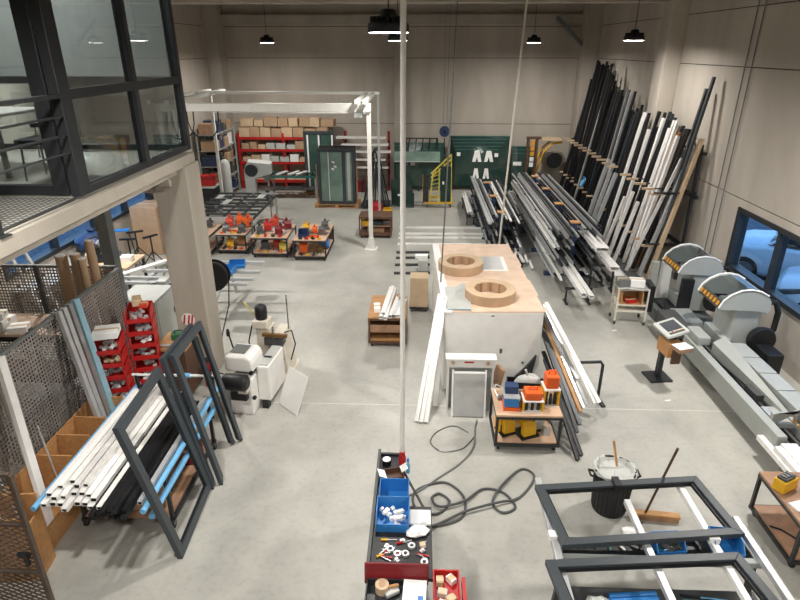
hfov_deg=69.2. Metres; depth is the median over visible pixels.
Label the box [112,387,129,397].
small parts
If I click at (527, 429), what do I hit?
tool
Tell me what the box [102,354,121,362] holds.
small parts
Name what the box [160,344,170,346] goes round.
pipe
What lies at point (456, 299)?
plastic sheet
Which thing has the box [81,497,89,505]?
metal profile
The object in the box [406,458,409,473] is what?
spray bottle
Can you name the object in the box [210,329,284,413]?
router
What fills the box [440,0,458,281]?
cable
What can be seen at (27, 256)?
step ladder
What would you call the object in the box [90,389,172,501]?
metal profile
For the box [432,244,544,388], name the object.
crate
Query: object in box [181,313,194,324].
safety sign
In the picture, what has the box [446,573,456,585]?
cardboard box
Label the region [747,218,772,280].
ground
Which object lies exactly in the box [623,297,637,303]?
cardboard box
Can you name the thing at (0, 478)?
rod
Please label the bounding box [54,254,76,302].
cardboard tube
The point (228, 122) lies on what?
cardboard box
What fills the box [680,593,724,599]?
screwdriver
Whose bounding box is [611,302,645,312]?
shelf
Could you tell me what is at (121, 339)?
bin
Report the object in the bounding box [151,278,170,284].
motor
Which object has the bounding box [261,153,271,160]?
cardboard box
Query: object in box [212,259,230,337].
fan
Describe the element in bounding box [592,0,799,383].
wall
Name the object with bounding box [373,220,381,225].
cardboard box
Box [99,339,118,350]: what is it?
small parts
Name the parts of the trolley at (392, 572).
open lid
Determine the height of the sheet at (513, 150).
1.368 m
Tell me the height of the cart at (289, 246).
0.580 m
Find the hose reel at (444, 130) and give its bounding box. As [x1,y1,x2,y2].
[439,4,450,153]
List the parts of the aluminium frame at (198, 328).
rail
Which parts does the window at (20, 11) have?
rail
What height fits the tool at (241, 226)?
0.280 m
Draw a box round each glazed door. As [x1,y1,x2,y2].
[303,131,334,190]
[317,149,355,203]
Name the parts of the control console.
foot plate, console frame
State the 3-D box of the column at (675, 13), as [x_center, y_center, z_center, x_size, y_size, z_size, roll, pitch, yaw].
[6.744,-4.774,15.180,0.420,7.000,0.600,1,23,2]
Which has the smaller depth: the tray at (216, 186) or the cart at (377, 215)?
the cart at (377, 215)
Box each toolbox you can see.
[171,329,182,340]
[200,173,216,185]
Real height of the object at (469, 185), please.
0.035 m
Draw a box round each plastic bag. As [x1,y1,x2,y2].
[406,521,429,537]
[514,369,540,383]
[586,595,608,599]
[620,526,635,533]
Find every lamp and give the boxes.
[260,4,273,42]
[368,0,408,32]
[388,0,407,40]
[527,7,540,42]
[623,0,644,40]
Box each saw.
[88,236,121,262]
[648,243,799,446]
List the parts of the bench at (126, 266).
leg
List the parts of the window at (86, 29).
wall panel, rail, wall panel, rail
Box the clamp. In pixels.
[493,384,502,400]
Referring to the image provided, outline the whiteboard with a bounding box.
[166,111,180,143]
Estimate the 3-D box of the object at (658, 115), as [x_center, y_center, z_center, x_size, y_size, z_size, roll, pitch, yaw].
[6.214,-3.053,15.281,0.666,3.675,0.084,1,23,2]
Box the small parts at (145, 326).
[135,322,151,330]
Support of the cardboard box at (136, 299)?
on the bin at (149, 310)
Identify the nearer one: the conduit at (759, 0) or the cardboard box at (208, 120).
the conduit at (759, 0)
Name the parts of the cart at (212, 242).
shelf frame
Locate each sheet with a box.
[391,179,408,205]
[394,151,439,161]
[394,183,410,205]
[395,142,443,171]
[395,146,441,185]
[396,149,438,185]
[396,186,411,206]
[397,162,436,185]
[398,193,413,207]
[399,189,412,206]
[402,579,426,599]
[409,509,430,524]
[422,174,428,201]
[440,170,450,201]
[445,282,470,309]
[450,136,508,179]
[452,139,506,185]
[452,142,503,185]
[453,146,501,185]
[454,149,498,185]
[480,257,508,270]
[510,146,533,175]
[510,149,532,178]
[510,153,530,185]
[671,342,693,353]
[787,500,799,511]
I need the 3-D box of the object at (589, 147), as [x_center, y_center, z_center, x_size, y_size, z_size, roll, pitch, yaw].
[6.328,-5.015,19.445,0.744,3.955,0.093,0,23,-1]
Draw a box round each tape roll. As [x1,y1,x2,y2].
[375,578,388,596]
[382,456,390,466]
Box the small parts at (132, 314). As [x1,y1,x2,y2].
[129,308,148,319]
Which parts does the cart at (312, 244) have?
frame, shelf frame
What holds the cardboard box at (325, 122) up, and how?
on the cardboard box at (320, 128)
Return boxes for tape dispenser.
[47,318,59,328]
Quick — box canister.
[373,201,382,210]
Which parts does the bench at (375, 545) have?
rail, plate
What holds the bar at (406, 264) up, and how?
on the floor at (289, 518)
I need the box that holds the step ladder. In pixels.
[11,252,60,312]
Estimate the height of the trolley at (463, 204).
0.360 m
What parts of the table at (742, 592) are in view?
leg, leg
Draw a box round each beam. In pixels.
[171,0,669,3]
[556,16,582,46]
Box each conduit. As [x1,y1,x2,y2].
[704,0,759,250]
[709,0,766,253]
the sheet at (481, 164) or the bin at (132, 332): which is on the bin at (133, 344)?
the bin at (132, 332)
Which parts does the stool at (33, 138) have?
leg, seat, leg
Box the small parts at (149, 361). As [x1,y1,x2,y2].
[143,358,157,365]
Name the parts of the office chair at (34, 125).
seat, leg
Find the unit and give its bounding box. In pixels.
[415,254,428,270]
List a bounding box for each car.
[738,229,799,276]
[776,266,799,304]
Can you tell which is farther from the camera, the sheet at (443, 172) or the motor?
the sheet at (443, 172)
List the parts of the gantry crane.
post, runway rail, runway rail, post, light rail, runway rail, runway rail, post, foot plate, post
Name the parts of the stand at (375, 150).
leg, leg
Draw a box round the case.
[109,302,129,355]
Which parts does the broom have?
handle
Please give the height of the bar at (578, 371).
1.235 m
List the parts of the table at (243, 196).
rail, leg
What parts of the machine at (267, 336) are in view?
motor, guide arm, stop rod, plate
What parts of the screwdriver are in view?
handle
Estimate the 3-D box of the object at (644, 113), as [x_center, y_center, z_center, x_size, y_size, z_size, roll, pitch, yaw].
[6.114,-3.279,15.908,0.667,3.590,0.114,2,24,4]
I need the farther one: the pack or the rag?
the rag
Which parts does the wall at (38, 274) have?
post, rail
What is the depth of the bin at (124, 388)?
8.26 m
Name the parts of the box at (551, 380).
plate, plate, plate, plate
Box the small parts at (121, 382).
[110,376,126,388]
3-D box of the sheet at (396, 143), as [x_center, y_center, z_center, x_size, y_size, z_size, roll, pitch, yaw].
[0.755,-5.373,22.928,1.920,1.635,0.285,1,23,2]
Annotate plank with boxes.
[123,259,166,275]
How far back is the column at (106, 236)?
10.00 m
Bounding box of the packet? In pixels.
[385,583,399,598]
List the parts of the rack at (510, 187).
post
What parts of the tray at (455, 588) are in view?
rail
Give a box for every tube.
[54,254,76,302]
[69,252,92,330]
[77,257,98,328]
[83,239,110,324]
[148,404,215,518]
[607,591,656,598]
[609,596,658,599]
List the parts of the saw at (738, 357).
post, info plate, hood trim, arm, hood trim, blade, hood trim, bed plate, hood trim, plate, slide rail, plate, blade, plate, stop plate, plate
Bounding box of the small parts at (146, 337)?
[135,335,152,342]
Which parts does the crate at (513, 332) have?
panel, panel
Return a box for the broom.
[628,448,680,523]
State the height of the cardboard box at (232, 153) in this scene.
0.275 m
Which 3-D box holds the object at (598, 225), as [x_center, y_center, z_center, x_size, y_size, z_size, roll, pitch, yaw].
[4.891,-2.926,16.568,0.044,0.060,6.162,1,23,2]
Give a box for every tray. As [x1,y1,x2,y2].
[202,183,218,188]
[364,578,426,599]
[377,463,407,477]
[433,569,466,599]
[506,376,548,393]
[561,537,701,554]
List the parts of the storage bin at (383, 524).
label plate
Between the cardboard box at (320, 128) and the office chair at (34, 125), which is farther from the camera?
the cardboard box at (320, 128)
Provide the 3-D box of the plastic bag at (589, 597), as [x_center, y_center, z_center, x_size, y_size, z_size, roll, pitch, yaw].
[1.791,2.751,5.210,0.269,0.098,0.229,1,23,2]
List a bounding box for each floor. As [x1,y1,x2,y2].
[0,183,799,599]
[0,197,75,231]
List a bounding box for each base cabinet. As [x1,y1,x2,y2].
[126,285,177,340]
[159,331,202,393]
[445,353,504,417]
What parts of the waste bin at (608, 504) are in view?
handle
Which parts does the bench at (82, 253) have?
leg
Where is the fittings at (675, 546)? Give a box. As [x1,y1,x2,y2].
[660,542,681,551]
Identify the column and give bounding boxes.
[154,161,224,369]
[564,3,604,183]
[630,0,690,213]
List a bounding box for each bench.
[0,313,79,408]
[11,251,85,312]
[88,254,147,288]
[268,172,318,198]
[366,449,432,581]
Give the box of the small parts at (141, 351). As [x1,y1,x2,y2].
[135,347,155,354]
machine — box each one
[243,295,301,380]
[244,159,272,205]
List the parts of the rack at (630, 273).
floor plate, rail, rail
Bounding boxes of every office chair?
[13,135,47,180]
[29,122,40,157]
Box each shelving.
[195,124,240,189]
[236,133,305,187]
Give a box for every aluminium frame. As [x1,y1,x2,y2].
[112,367,211,558]
[159,323,234,489]
[169,321,242,484]
[534,476,744,549]
[545,552,777,599]
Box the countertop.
[160,331,198,351]
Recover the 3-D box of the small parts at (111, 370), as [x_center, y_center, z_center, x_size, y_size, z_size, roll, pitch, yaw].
[-4.056,0.986,8.211,0.200,0.110,0.305,21,31,40]
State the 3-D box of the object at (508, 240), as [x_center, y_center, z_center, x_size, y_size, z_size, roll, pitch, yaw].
[3.066,-2.612,18.180,0.064,0.040,6.060,1,23,2]
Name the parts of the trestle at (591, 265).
leg, leg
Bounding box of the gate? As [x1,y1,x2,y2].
[0,472,54,599]
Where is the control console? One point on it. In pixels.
(670, 329)
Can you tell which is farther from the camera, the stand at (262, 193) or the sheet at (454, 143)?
the sheet at (454, 143)
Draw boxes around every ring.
[438,253,482,276]
[465,279,515,307]
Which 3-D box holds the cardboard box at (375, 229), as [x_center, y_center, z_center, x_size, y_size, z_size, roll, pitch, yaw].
[-0.718,-2.130,17.375,0.504,0.122,0.300,1,23,2]
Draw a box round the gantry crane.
[146,89,380,250]
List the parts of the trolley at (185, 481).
leg, post, leg, rail, leg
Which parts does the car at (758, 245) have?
greenhouse glass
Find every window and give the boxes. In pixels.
[0,0,71,194]
[0,0,181,149]
[4,193,153,280]
[27,0,191,196]
[724,207,799,319]
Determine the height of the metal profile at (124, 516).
0.046 m
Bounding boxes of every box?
[0,309,8,319]
[0,314,17,331]
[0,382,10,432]
[0,492,55,582]
[6,321,30,333]
[120,254,134,261]
[129,200,164,254]
[131,295,141,306]
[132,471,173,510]
[139,300,148,307]
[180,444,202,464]
[198,123,215,134]
[201,140,219,150]
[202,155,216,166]
[203,119,221,132]
[206,135,223,147]
[206,151,223,160]
[208,172,218,181]
[218,131,231,143]
[220,150,233,158]
[221,119,230,128]
[221,122,226,130]
[223,136,228,145]
[224,151,230,160]
[229,162,235,172]
[231,177,238,186]
[238,126,249,136]
[240,118,254,125]
[242,142,249,148]
[243,155,251,161]
[249,126,261,136]
[250,140,259,148]
[252,154,261,159]
[254,119,263,125]
[258,143,265,148]
[260,126,272,136]
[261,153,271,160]
[263,116,278,126]
[266,142,276,148]
[271,127,281,136]
[271,155,280,161]
[276,142,286,148]
[277,117,289,126]
[280,155,289,161]
[281,126,292,136]
[287,143,294,148]
[288,117,298,126]
[290,153,299,161]
[293,126,305,136]
[295,140,303,148]
[299,117,310,126]
[304,127,316,130]
[309,117,321,126]
[317,126,328,130]
[320,118,335,126]
[362,219,368,225]
[367,226,384,231]
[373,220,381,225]
[374,302,380,312]
[410,272,427,306]
[419,541,425,547]
[436,575,443,586]
[437,587,447,597]
[445,593,456,599]
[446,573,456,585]
[494,416,500,430]
[502,382,520,411]
[520,386,543,412]
[540,370,560,407]
[541,425,550,435]
[615,276,630,287]
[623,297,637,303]
[629,277,645,287]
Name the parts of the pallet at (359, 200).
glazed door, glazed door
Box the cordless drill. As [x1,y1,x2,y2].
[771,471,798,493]
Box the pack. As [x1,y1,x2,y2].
[91,323,120,340]
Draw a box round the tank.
[220,156,233,204]
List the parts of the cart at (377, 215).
frame, shelf frame, leg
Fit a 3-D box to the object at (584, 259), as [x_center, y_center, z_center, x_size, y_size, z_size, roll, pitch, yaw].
[4.657,-2.070,16.819,0.056,0.050,6.764,1,23,2]
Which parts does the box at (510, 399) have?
divider plate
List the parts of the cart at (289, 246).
frame, shelf frame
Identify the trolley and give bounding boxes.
[30,373,218,527]
[202,183,220,211]
[364,562,428,599]
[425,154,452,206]
[461,197,475,224]
[608,279,655,324]
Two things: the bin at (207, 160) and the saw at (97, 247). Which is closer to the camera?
the saw at (97, 247)
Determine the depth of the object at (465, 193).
19.04 m
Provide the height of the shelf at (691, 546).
0.020 m
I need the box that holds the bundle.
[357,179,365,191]
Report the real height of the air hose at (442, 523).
0.412 m
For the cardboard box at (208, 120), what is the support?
on the shelving at (234, 142)
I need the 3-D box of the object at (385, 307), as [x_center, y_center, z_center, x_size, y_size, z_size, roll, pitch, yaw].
[-0.224,-0.008,11.187,0.070,0.060,1.306,3,24,7]
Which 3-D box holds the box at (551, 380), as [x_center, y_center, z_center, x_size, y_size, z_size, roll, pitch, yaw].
[2.091,1.198,8.045,0.220,0.532,0.240,0,23,-1]
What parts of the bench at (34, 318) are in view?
bench rail, leg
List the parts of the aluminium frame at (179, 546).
rail, rail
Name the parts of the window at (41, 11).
rail, rail, rail, rail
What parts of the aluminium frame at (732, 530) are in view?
rail, rail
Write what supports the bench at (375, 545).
on the floor at (289, 518)
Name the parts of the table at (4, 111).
leg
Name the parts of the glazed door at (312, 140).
pane, pane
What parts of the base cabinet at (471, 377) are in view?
panel, panel, stainless plate, panel, panel, panel, lever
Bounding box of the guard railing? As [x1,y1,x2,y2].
[0,94,80,239]
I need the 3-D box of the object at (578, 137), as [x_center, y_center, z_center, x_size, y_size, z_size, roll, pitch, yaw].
[6.387,-5.536,20.977,0.736,3.689,0.079,0,23,0]
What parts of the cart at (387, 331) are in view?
leg, shelf frame, frame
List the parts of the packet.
handle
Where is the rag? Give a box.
[580,176,585,186]
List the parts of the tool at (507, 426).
plate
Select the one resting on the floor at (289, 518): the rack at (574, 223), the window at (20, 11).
the rack at (574, 223)
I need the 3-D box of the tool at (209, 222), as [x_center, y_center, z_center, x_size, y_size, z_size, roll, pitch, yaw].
[-5.306,-2.165,16.169,0.236,0.266,0.216,5,24,12]
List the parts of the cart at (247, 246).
frame, shelf frame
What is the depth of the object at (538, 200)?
15.42 m
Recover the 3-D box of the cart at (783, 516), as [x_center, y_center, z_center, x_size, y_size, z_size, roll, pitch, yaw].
[4.636,2.469,6.515,0.880,0.620,0.860,1,23,2]
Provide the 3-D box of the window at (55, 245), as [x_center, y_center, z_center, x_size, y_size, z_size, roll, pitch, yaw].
[-7.605,-2.269,14.084,0.220,1.240,6.700,1,23,2]
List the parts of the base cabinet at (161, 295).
door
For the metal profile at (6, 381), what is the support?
in the rack at (64, 445)
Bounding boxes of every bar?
[394,271,429,273]
[395,263,429,265]
[396,251,428,253]
[396,256,429,258]
[398,236,481,238]
[398,243,485,244]
[399,233,482,234]
[406,227,480,228]
[542,305,587,405]
[542,325,581,425]
[542,332,578,432]
[542,351,582,455]
[543,313,584,408]
[543,319,581,412]
[543,358,579,460]
[544,302,595,403]
[544,304,600,403]
[570,362,578,379]
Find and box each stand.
[114,228,135,253]
[119,238,142,265]
[126,230,153,266]
[142,233,162,268]
[258,193,284,223]
[361,147,390,207]
[572,360,605,407]
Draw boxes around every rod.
[0,478,18,517]
[36,426,56,476]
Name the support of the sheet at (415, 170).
attached to the rack at (406, 138)
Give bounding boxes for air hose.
[164,111,194,139]
[186,111,218,138]
[409,420,476,495]
[412,468,535,527]
[430,425,475,451]
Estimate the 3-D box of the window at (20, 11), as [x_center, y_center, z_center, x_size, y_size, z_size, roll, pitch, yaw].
[-5.638,-2.650,5.597,4.300,3.260,0.100,1,23,2]
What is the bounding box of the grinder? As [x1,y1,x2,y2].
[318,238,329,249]
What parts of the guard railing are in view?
post, handrail, rail, rail, rail, rail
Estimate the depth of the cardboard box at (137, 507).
6.89 m
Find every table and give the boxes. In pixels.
[0,107,34,177]
[124,260,264,299]
[204,192,277,234]
[535,478,794,599]
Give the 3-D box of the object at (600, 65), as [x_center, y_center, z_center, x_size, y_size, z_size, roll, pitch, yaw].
[6.361,-5.761,20.322,0.769,4.625,0.071,1,23,1]
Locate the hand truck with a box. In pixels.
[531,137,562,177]
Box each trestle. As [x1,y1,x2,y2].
[562,287,592,304]
[588,264,614,292]
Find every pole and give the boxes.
[399,0,405,465]
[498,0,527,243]
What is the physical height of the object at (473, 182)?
0.062 m
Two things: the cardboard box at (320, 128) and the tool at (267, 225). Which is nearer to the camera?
the tool at (267, 225)
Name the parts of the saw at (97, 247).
motor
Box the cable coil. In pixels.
[769,525,798,538]
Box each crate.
[383,207,391,210]
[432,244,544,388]
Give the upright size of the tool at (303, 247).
0.370 m
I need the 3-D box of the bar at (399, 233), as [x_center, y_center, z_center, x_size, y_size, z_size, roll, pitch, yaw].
[1.276,-1.998,17.499,2.621,0.050,0.061,0,23,1]
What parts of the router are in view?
motor, plate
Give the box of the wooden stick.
[613,440,617,466]
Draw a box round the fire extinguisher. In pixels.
[205,357,214,386]
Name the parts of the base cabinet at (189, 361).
door, door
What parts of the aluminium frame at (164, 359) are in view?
rail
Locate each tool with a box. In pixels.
[206,217,215,227]
[222,221,230,232]
[225,214,234,227]
[226,237,234,247]
[234,212,245,226]
[236,237,246,245]
[237,221,247,232]
[241,213,254,227]
[256,223,264,234]
[260,240,270,250]
[263,218,273,231]
[270,214,279,226]
[272,240,280,248]
[274,222,286,235]
[278,240,285,251]
[283,217,293,229]
[297,242,309,253]
[303,221,311,232]
[311,224,317,233]
[316,243,324,253]
[317,222,328,234]
[321,218,329,229]
[380,555,391,561]
[382,545,393,552]
[394,550,400,561]
[401,550,408,557]
[405,542,414,549]
[417,553,428,559]
[420,558,427,563]
[494,420,515,437]
[515,420,539,440]
[536,420,543,431]
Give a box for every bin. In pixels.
[94,330,125,355]
[99,342,128,368]
[106,355,130,380]
[108,367,133,392]
[117,378,134,395]
[122,300,153,324]
[125,312,156,337]
[128,324,158,349]
[130,336,160,361]
[133,351,161,372]
[139,366,163,383]
[226,264,236,274]
[229,259,245,268]
[298,228,308,236]
[376,496,409,532]
[379,478,408,496]
[588,454,641,518]
[649,530,686,554]
[707,525,745,557]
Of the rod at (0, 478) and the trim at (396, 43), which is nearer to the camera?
the rod at (0, 478)
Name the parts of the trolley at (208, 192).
drawer, drawer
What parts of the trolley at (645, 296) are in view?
leg, leg, leg, panel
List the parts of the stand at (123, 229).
plate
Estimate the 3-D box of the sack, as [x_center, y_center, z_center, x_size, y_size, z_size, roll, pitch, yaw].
[-7.165,-1.381,13.408,0.725,0.588,0.795,1,23,2]
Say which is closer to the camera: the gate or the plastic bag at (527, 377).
the gate
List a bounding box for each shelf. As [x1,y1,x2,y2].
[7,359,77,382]
[273,186,318,190]
[361,221,389,226]
[571,586,757,599]
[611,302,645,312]
[612,296,647,306]
[614,282,648,291]
[686,541,753,557]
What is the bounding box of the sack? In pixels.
[74,227,97,251]
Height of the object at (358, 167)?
0.060 m
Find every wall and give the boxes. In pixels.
[0,4,213,312]
[0,264,131,366]
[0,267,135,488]
[221,3,583,184]
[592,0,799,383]
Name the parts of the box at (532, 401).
plate, plate, plate, plate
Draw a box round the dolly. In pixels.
[409,306,427,311]
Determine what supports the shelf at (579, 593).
attached to the table at (742, 592)
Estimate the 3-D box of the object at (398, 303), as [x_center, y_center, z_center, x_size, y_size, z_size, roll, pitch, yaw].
[-0.041,0.135,11.008,0.070,0.060,0.839,4,24,9]
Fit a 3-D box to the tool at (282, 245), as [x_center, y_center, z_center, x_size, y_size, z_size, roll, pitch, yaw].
[-3.179,-1.487,15.676,0.262,0.296,0.240,-6,24,-14]
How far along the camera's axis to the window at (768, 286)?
10.67 m
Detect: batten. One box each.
[315,164,318,203]
[356,164,357,203]
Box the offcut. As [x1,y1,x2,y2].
[516,251,524,262]
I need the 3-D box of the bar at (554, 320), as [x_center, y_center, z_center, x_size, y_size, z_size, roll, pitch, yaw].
[2.638,0.822,8.887,0.090,1.283,1.120,-20,30,-38]
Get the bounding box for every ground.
[6,193,143,268]
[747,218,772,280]
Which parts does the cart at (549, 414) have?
leg, leg, shelf frame, frame, leg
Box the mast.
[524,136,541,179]
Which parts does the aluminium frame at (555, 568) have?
rail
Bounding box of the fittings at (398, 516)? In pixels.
[380,505,405,523]
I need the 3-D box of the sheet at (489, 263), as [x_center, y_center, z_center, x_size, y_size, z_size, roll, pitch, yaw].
[1.718,-0.686,10.906,0.540,0.016,0.760,1,23,2]
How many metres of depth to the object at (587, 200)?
18.54 m
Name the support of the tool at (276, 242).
on the cart at (289, 246)
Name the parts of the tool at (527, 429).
plate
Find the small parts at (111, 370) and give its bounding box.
[104,365,123,375]
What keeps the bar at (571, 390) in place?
on the crate at (513, 332)
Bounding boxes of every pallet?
[304,191,318,195]
[315,199,360,207]
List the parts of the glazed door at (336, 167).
pane, pane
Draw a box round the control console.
[641,317,689,382]
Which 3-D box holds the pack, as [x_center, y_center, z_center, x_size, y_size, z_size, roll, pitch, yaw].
[-4.054,0.442,8.004,0.324,0.092,0.300,-6,24,-14]
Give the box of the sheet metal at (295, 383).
[279,366,307,415]
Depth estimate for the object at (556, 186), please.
15.39 m
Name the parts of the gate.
cross rail, cross rail, cross rail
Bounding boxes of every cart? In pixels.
[207,224,223,252]
[215,224,256,253]
[250,224,296,257]
[292,224,333,259]
[359,211,392,237]
[368,295,407,345]
[489,388,562,449]
[748,471,799,567]
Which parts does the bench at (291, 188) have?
leg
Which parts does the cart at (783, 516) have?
leg, shelf frame, frame, leg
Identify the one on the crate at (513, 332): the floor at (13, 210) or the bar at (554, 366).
the bar at (554, 366)
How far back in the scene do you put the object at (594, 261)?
13.57 m
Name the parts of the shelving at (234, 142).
shelf, shelf, shelf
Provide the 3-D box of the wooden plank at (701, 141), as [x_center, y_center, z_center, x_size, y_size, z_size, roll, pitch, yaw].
[6.324,-2.036,13.407,0.699,3.303,0.120,1,23,2]
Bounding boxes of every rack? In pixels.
[0,396,122,547]
[343,131,389,190]
[394,138,443,190]
[449,136,509,190]
[472,181,518,247]
[508,146,533,190]
[514,175,592,275]
[560,118,706,279]
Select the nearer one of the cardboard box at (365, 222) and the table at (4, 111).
the table at (4, 111)
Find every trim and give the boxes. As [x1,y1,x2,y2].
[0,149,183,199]
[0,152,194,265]
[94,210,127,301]
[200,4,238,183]
[220,14,584,24]
[394,41,399,142]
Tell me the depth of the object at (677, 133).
13.96 m
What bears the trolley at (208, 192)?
on the floor at (289, 518)

